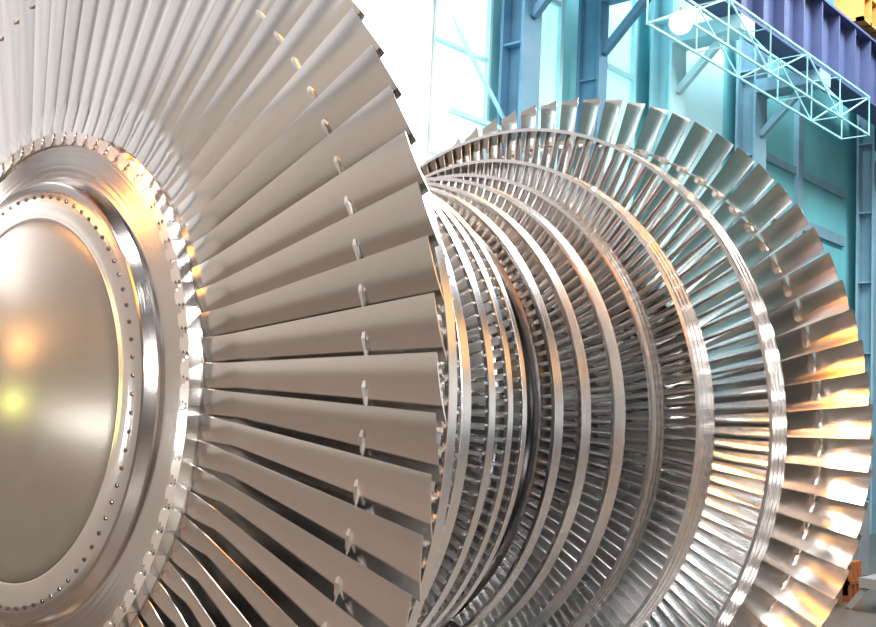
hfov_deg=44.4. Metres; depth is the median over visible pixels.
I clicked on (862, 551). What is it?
cabinet
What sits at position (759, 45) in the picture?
truss
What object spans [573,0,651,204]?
steel column
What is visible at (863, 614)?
floor
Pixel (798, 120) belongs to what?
trim
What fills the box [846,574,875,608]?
support stand
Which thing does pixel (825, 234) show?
trim
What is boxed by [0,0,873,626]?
turbine rotor
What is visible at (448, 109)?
brace
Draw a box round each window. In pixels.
[352,0,434,165]
[427,0,493,165]
[537,0,564,184]
[604,0,637,209]
[682,3,723,269]
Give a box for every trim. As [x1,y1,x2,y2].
[766,152,845,198]
[773,211,845,246]
[792,95,803,271]
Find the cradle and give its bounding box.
[444,620,459,626]
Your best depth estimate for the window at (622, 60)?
21.77 m
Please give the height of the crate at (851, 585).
0.620 m
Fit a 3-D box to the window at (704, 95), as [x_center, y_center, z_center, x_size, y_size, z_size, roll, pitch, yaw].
[5.729,-4.811,24.054,0.080,8.000,2.700,-2,-7,41]
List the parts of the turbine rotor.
blade, blade, blade, blade, blade, blade, blade, blade, blade, blade, blade, blade, blade, blade, blade, blade, blade, blade, blade, blade, blade, blade, blade, blade, blade, blade, blade, blade, blade, blade, blade, blade, blade, blade, blade, blade, blade, blade, blade, blade, blade, blade, blade, blade, blade, blade, blade, blade, blade, blade, blade, blade, blade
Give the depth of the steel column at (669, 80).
21.96 m
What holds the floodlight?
hanging from the truss
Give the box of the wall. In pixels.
[489,0,856,312]
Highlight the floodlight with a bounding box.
[668,7,692,34]
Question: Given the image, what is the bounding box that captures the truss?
[646,0,869,139]
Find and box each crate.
[835,586,842,606]
[843,560,861,601]
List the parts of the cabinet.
door, door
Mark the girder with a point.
(818, 27)
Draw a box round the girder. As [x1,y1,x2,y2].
[684,0,875,125]
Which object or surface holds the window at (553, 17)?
in the wall
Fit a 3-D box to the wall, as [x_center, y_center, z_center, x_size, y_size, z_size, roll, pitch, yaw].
[10.106,-2.596,29.135,0.200,17.000,35.700,-2,-7,41]
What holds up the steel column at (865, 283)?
on the floor
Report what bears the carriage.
on the girder
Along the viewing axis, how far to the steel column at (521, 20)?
18.27 m
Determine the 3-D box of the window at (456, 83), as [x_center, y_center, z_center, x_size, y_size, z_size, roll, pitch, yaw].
[0.373,-4.411,17.895,0.120,7.560,1.510,-2,-7,41]
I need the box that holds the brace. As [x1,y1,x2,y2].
[445,16,505,131]
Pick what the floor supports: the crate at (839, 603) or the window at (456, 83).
the crate at (839, 603)
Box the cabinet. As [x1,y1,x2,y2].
[852,500,869,576]
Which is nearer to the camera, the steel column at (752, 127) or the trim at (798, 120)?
the steel column at (752, 127)
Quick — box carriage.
[834,0,875,39]
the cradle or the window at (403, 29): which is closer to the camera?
the cradle
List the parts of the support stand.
leg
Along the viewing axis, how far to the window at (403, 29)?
16.99 m
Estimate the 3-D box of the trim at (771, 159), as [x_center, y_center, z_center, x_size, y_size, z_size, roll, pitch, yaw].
[9.572,-3.704,28.352,0.100,0.200,6.200,-2,-7,41]
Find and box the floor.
[824,534,875,626]
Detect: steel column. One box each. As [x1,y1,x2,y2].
[497,0,551,160]
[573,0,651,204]
[646,0,754,277]
[733,39,830,266]
[855,114,875,534]

